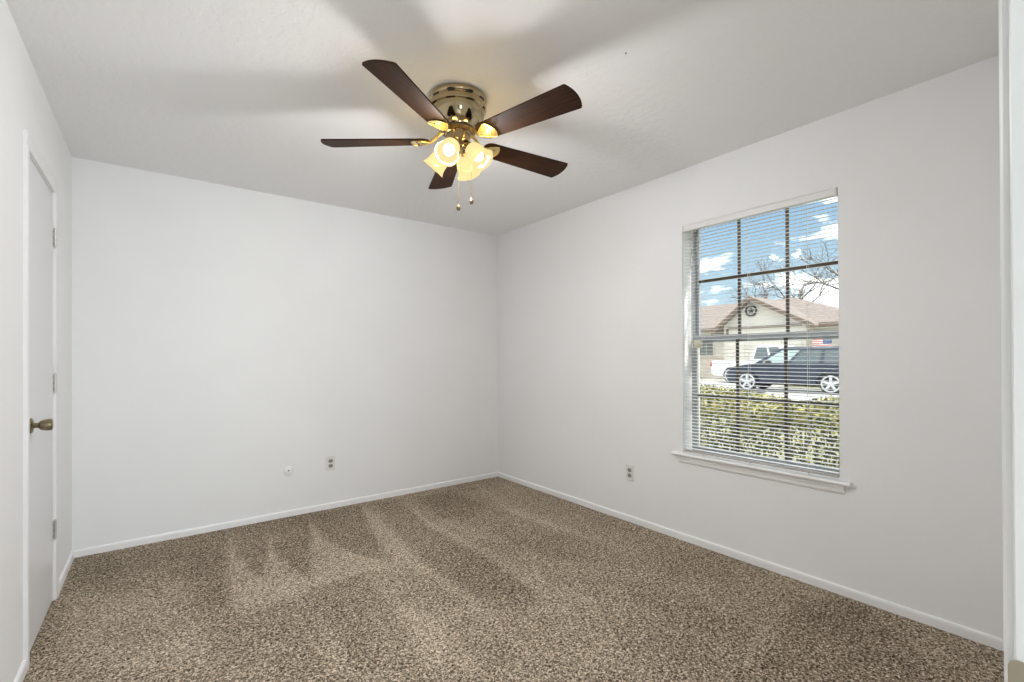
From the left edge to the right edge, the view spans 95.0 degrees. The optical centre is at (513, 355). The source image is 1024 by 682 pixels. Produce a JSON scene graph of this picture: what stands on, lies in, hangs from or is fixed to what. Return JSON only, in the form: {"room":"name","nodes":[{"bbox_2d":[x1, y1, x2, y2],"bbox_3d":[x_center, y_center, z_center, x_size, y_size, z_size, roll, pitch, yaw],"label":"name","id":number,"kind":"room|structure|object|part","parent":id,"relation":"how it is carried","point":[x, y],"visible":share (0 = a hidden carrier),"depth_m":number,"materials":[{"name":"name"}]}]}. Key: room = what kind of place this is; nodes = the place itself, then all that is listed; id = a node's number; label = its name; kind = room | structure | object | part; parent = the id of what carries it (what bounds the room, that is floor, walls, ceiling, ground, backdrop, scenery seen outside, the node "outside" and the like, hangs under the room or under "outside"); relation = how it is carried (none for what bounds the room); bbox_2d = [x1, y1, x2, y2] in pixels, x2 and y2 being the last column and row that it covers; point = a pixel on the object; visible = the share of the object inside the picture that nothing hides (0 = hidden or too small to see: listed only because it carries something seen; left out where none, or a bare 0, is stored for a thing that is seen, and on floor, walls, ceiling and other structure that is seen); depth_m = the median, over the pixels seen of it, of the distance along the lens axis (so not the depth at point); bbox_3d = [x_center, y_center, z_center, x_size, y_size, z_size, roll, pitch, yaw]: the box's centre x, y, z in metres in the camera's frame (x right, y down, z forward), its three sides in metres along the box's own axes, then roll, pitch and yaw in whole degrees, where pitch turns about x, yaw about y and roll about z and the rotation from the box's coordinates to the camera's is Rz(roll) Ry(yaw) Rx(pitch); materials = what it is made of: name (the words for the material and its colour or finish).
{"room":"empty bedroom","nodes":[
{"label":"empty bedroom","id":0,"kind":"room"},
{"bbox_2d":[0,0,71,681],"bbox_3d":[-1.547,0.022,1.239,0.140,2.490,3.953,0,0,-37],"label":"wall","id":1,"kind":"structure","parent":0,"point":[24,104],"depth_m":1.73,"materials":[{"name":"white paint"}]},
{"bbox_2d":[13,660,26,681],"bbox_3d":[-1.123,1.196,0.808,0.012,0.055,2.530,0,0,-37],"label":"baseboard","id":2,"kind":"structure","parent":1,"relation":"attached to","point":[22,671],"depth_m":1.76,"materials":[{"name":"white paint"}]},
{"bbox_2d":[23,129,58,669],"bbox_3d":[-2.129,0.173,2.097,0.168,2.101,0.729,0,0,-37],"label":"door","id":3,"kind":"structure","parent":1,"relation":"in","point":[40,204],"depth_m":2.06,"materials":[{"name":"white paint"}]},
{"bbox_3d":[-1.973,0.288,1.924,0.011,0.064,0.064,0,0,-37],"label":"knob","id":4,"kind":"part","parent":3,"relation":"part of","materials":[{"name":"gold metal"}]},
{"bbox_3d":[-2.131,0.200,2.095,0.035,2.022,0.597,0,0,-37],"label":"panel","id":5,"kind":"part","parent":3,"relation":"part of","materials":[{"name":"white paint"}]},
{"bbox_2d":[59,551,73,593],"bbox_3d":[-2.498,1.209,2.621,0.012,0.055,0.563,0,0,-37],"label":"baseboard","id":6,"kind":"structure","parent":1,"relation":"attached to","point":[65,571],"depth_m":2.60,"materials":[{"name":"white paint"}]},
{"bbox_2d":[72,157,497,549],"bbox_3d":[-1.447,0.032,3.889,3.521,2.490,0.150,0,0,-37],"label":"wall","id":7,"kind":"structure","parent":0,"point":[225,339],"depth_m":3.46,"materials":[{"name":"white paint"}]},
{"bbox_2d":[72,472,497,557],"bbox_3d":[-1.413,1.209,3.804,3.171,0.055,0.012,0,0,-37],"label":"baseboard","id":8,"kind":"structure","parent":7,"relation":"attached to","point":[230,524],"depth_m":3.45,"materials":[{"name":"white paint"}]},
{"bbox_2d":[283,466,292,475],"bbox_3d":[-1.711,0.880,3.577,0.072,0.072,0.018,0,0,-37],"label":"cable plate","id":9,"kind":"object","parent":7,"relation":"attached to","point":[288,470],"visible":1,"depth_m":3.57,"materials":[{"name":"white paint"}]},
{"bbox_2d":[326,456,334,470],"bbox_3d":[-1.466,0.866,3.770,0.071,0.115,0.007,0,0,-37],"label":"wall outlet","id":10,"kind":"object","parent":7,"relation":"attached to","point":[330,460],"visible":1,"depth_m":3.77,"materials":[{"name":"white plastic"}]},
{"bbox_2d":[6,0,998,235],"bbox_3d":[-0.250,-1.299,2.325,3.541,0.150,4.104,0,0,-37],"label":"ceiling","id":11,"kind":"structure","parent":0,"point":[244,94],"depth_m":2.07,"materials":[{"name":"white paint"}]},
{"bbox_2d":[321,59,581,210],"bbox_3d":[-0.224,-0.946,2.254,1.210,0.556,1.245,0,0,-37],"label":"ceiling fan","id":12,"kind":"object","parent":11,"relation":"hanging from","point":[458,110],"visible":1,"depth_m":2.13,"materials":[{"name":"brown wood"}]},
{"bbox_3d":[-0.654,-1.018,2.244,0.512,0.035,0.141,0,0,1],"label":"blade","id":13,"kind":"part","parent":12,"relation":"part of","materials":[{"name":"brown wood"}]},
{"bbox_3d":[-0.393,-1.020,1.865,0.141,0.035,0.512,0,0,19],"label":"blade","id":14,"kind":"part","parent":12,"relation":"part of","materials":[{"name":"brown wood"}]},
{"bbox_3d":[-0.374,-0.928,2.265,0.123,0.133,0.130,0,0,-37],"label":"lamp shade","id":15,"kind":"part","parent":12,"relation":"part of","materials":[{"name":"orange glass"}]},
{"bbox_3d":[-0.374,-1.017,2.610,0.141,0.035,0.512,0,0,-17],"label":"blade","id":16,"kind":"part","parent":12,"relation":"part of","materials":[{"name":"brown wood"}]},
{"bbox_3d":[-0.293,-0.929,2.122,0.130,0.133,0.123,0,0,-37],"label":"lamp shade","id":17,"kind":"part","parent":12,"relation":"part of","materials":[{"name":"orange glass"}]},
{"bbox_3d":[-0.289,-0.944,2.140,0.062,0.069,0.056,0,0,-37],"label":"bulb","id":18,"kind":"part","parent":12,"relation":"part of","materials":[{"name":"beige glass"}]},
{"bbox_3d":[-0.254,-0.854,2.174,0.003,0.314,0.015,0,0,-7],"label":"pull chain","id":19,"kind":"part","parent":12,"relation":"part of","materials":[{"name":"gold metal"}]},
{"bbox_2d":[459,148,465,156],"bbox_3d":[-0.247,-0.985,2.290,0.058,0.059,0.053,0,0,-37],"label":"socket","id":20,"kind":"object","parent":12,"relation":"attached to","point":[462,154],"depth_m":2.27,"materials":[{"name":"gold metal"}]},
{"bbox_3d":[-0.231,-0.929,2.345,0.130,0.133,0.123,0,0,-37],"label":"lamp shade","id":21,"kind":"part","parent":12,"relation":"part of","materials":[{"name":"orange glass"}]},
{"bbox_3d":[-0.203,-0.875,2.210,0.016,0.271,0.003,0,0,23],"label":"pull chain","id":22,"kind":"part","parent":12,"relation":"part of","materials":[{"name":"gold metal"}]},
{"bbox_3d":[-0.155,-0.930,2.193,0.120,0.133,0.131,0,0,-37],"label":"lamp shade","id":23,"kind":"part","parent":12,"relation":"part of","materials":[{"name":"orange glass"}]},
{"bbox_3d":[-0.171,-0.945,2.199,0.054,0.069,0.064,0,0,-37],"label":"bulb","id":24,"kind":"part","parent":12,"relation":"part of","materials":[{"name":"beige glass"}]},
{"bbox_3d":[0.060,-1.020,2.457,0.512,0.035,0.141,0,0,-35],"label":"blade","id":25,"kind":"part","parent":12,"relation":"part of","materials":[{"name":"brown wood"}]},
{"bbox_3d":[0.049,-1.022,1.996,0.512,0.035,0.141,0,0,37],"label":"blade","id":26,"kind":"part","parent":12,"relation":"part of","materials":[{"name":"brown wood"}]},
{"bbox_2d":[23,477,1003,681],"bbox_3d":[-0.255,1.216,2.297,3.454,0.001,4.114,0,0,-37],"label":"floor","id":27,"kind":"structure","parent":0,"point":[495,579],"depth_m":2.23,"materials":[{"name":"brown carpet"}]},
{"bbox_2d":[497,55,1003,638],"bbox_3d":[1.115,0.019,3.257,0.200,2.490,3.953,0,0,-37],"label":"wall","id":28,"kind":"structure","parent":0,"point":[589,295],"depth_m":2.35,"materials":[{"name":"white paint"}]},
{"bbox_2d":[626,464,633,481],"bbox_3d":[0.852,0.858,3.435,0.007,0.115,0.071,0,0,-37],"label":"wall outlet","id":29,"kind":"object","parent":28,"relation":"attached to","point":[629,468],"visible":1,"depth_m":3.43,"materials":[{"name":"white plastic"}]},
{"bbox_2d":[498,472,1003,650],"bbox_3d":[1.004,1.197,3.231,0.012,0.055,3.822,0,0,-37],"label":"baseboard","id":30,"kind":"structure","parent":28,"relation":"attached to","point":[992,641],"depth_m":2.50,"materials":[{"name":"white paint"}]},
{"bbox_2d":[671,187,851,494],"bbox_3d":[1.446,-0.098,2.794,0.233,1.604,1.011,0,0,-37],"label":"window","id":31,"kind":"structure","parent":28,"relation":"in","point":[820,482],"depth_m":2.92,"materials":[{"name":"white paint"}]},
{"bbox_2d":[683,187,839,477],"bbox_3d":[1.394,-0.110,2.745,0.044,1.490,0.879,0,0,-37],"label":"window blind","id":32,"kind":"object","parent":31,"relation":"attached to","point":[830,193],"visible":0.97,"depth_m":2.69,"materials":[{"name":"white plastic"}]},
{"bbox_3d":[1.210,-0.096,2.997,0.028,1.438,0.005,0,0,-37],"label":"ladder cord","id":33,"kind":"part","parent":32,"relation":"part of","materials":[{"name":"white fabric"}]},
{"bbox_3d":[1.387,-0.097,2.764,0.028,1.438,0.005,0,0,-37],"label":"ladder cord","id":34,"kind":"part","parent":32,"relation":"part of","materials":[{"name":"white fabric"}]},
{"bbox_3d":[1.401,0.622,2.746,0.025,0.012,0.875,0,0,-37],"label":"rail","id":35,"kind":"part","parent":32,"relation":"part of","materials":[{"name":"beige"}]},
{"bbox_3d":[1.577,-0.099,2.513,0.028,1.438,0.005,0,0,-37],"label":"ladder cord","id":36,"kind":"part","parent":32,"relation":"part of","materials":[{"name":"white fabric"}]},
{"bbox_3d":[1.413,0.646,2.764,0.143,0.020,1.011,0,0,-37],"label":"sill","id":37,"kind":"part","parent":31,"relation":"part of","materials":[{"name":"white paint"}]},
{"bbox_3d":[1.491,-0.133,2.819,0.060,1.536,0.891,0,0,-37],"label":"frame","id":38,"kind":"part","parent":31,"relation":"part of","materials":[{"name":"silver metal"}]},
{"bbox_3d":[1.481,0.244,2.809,0.022,0.757,0.859,0,0,-37],"label":"sash","id":39,"kind":"part","parent":31,"relation":"part of","materials":[{"name":"silver metal"}]},
{"bbox_3d":[1.500,-0.484,2.829,0.022,0.790,0.859,0,0,-37],"label":"sash","id":40,"kind":"part","parent":31,"relation":"part of","materials":[{"name":"silver metal"}]},
{"bbox_2d":[697,337,838,459],"bbox_3d":[1.481,0.244,2.808,0.015,0.717,0.839,0,0,-37],"label":"grille","id":41,"kind":"object","parent":31,"relation":"attached to","point":[699,339],"depth_m":2.88,"materials":[{"name":"brown metal"}]},
{"bbox_2d":[699,208,837,333],"bbox_3d":[1.500,-0.484,2.828,0.015,0.750,0.839,0,0,-37],"label":"grille","id":42,"kind":"object","parent":31,"relation":"attached to","point":[787,211],"depth_m":2.79,"materials":[{"name":"brown metal"}]},
{"bbox_3d":[0.931,0.010,0.711,3.171,2.490,0.119,0,0,-37],"label":"wall","id":43,"kind":"structure","parent":0,"visible":0},
{"bbox_2d":[998,0,1023,681],"bbox_3d":[0.167,0.153,0.136,0.887,2.105,0.127,0,0,-37],"label":"door","id":44,"kind":"structure","parent":43,"relation":"in","point":[1010,12],"depth_m":0.41,"materials":[{"name":"white paint"}]},
{"bbox_3d":[0.131,0.154,0.183,0.887,2.105,0.008,0,0,-37],"label":"casing","id":45,"kind":"part","parent":44,"relation":"part of","materials":[{"name":"white paint"}]},
{"bbox_3d":[0.446,0.297,0.395,0.002,0.066,0.042,0,0,-37],"label":"strike plate","id":46,"kind":"part","parent":44,"relation":"part of","materials":[{"name":"beige metal"}]},
{"label":"outside","id":47,"kind":"structure","parent":0,"visible":0},
{"bbox_2d":[700,404,838,466],"bbox_3d":[-2.459,1.483,16.950,10.640,0.200,90.000,0,0,-37],"label":"ground","id":48,"kind":"structure","parent":47,"point":[803,433],"depth_m":7.26,"materials":[{"name":"green plant"}]},
{"bbox_2d":[700,384,839,467],"bbox_3d":[2.114,0.799,4.073,1.096,1.040,5.287,0,0,-37],"label":"hedge","id":49,"kind":"object","parent":48,"relation":"on","point":[705,386],"visible":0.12,"depth_m":3.66,"materials":[{"name":"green plant"}]},
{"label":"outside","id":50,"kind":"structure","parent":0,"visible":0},
{"bbox_2d":[700,378,819,387],"bbox_3d":[13.919,1.632,73.294,69.250,0.200,180.000,0,0,-37],"label":"ground","id":51,"kind":"structure","parent":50,"point":[800,386],"depth_m":20.19,"materials":[{"name":"grey concrete"}]},
{"bbox_2d":[700,296,838,377],"bbox_3d":[13.616,-1.037,32.107,9.500,4.820,20.500,0,0,-37],"label":"house","id":52,"kind":"structure","parent":51,"relation":"on","point":[814,317],"depth_m":25.81,"materials":[{"name":"beige"}]},
{"bbox_2d":[745,305,756,315],"bbox_3d":[13.034,-2.449,25.739,0.097,0.659,0.659,0,0,-37],"label":"star ornament","id":53,"kind":"object","parent":52,"relation":"attached to","point":[752,308],"depth_m":25.74,"materials":[{"name":"grey metal"}]},
{"bbox_2d":[812,338,838,345],"bbox_3d":[15.266,-0.584,22.484,2.405,0.724,0.864,0,0,-37],"label":"flag","id":54,"kind":"object","parent":52,"relation":"attached to","point":[818,342],"visible":0.49,"depth_m":21.77,"materials":[{"name":"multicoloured fabric"}]},
{"bbox_2d":[725,253,837,302],"bbox_3d":[26.320,-4.194,44.255,11.492,11.250,9.578,0,0,-1],"label":"bare tree","id":55,"kind":"object","parent":51,"relation":"on","point":[801,291],"visible":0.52,"depth_m":43.68,"materials":[{"name":"grey plant"}]},
{"bbox_2d":[756,238,837,296],"bbox_3d":[22.873,-4.156,31.932,11.232,11.074,5.534,0,0,39],"label":"bare tree","id":56,"kind":"object","parent":51,"relation":"on","point":[810,258],"visible":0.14,"depth_m":32.31,"materials":[{"name":"grey plant"}]},
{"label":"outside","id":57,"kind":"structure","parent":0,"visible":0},
{"bbox_2d":[700,378,791,386],"bbox_3d":[11.300,1.369,23.870,5.350,0.062,6.000,0,0,-37],"label":"driveway","id":58,"kind":"structure","parent":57,"point":[722,381],"depth_m":23.35,"materials":[{"name":"concrete"}]},
{"bbox_2d":[710,344,811,385],"bbox_3d":[12.275,0.402,22.044,2.110,1.850,5.340,0,0,-37],"label":"pickup truck","id":59,"kind":"object","parent":58,"relation":"on","point":[759,350],"visible":0.12,"depth_m":22.01,"materials":[{"name":"white paint"}]},
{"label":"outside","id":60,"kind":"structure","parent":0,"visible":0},
{"bbox_2d":[700,384,838,408],"bbox_3d":[-1.474,1.515,30.247,7.300,0.230,130.000,0,0,-37],"label":"street","id":61,"kind":"structure","parent":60,"point":[724,386],"depth_m":17.15,"materials":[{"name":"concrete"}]},
{"bbox_2d":[727,346,838,394],"bbox_3d":[10.649,0.514,17.735,2.020,1.670,4.400,0,0,-43],"label":"car","id":62,"kind":"object","parent":61,"relation":"on","point":[830,350],"visible":0.6,"depth_m":16.93,"materials":[{"name":"blue paint"}]}
]}

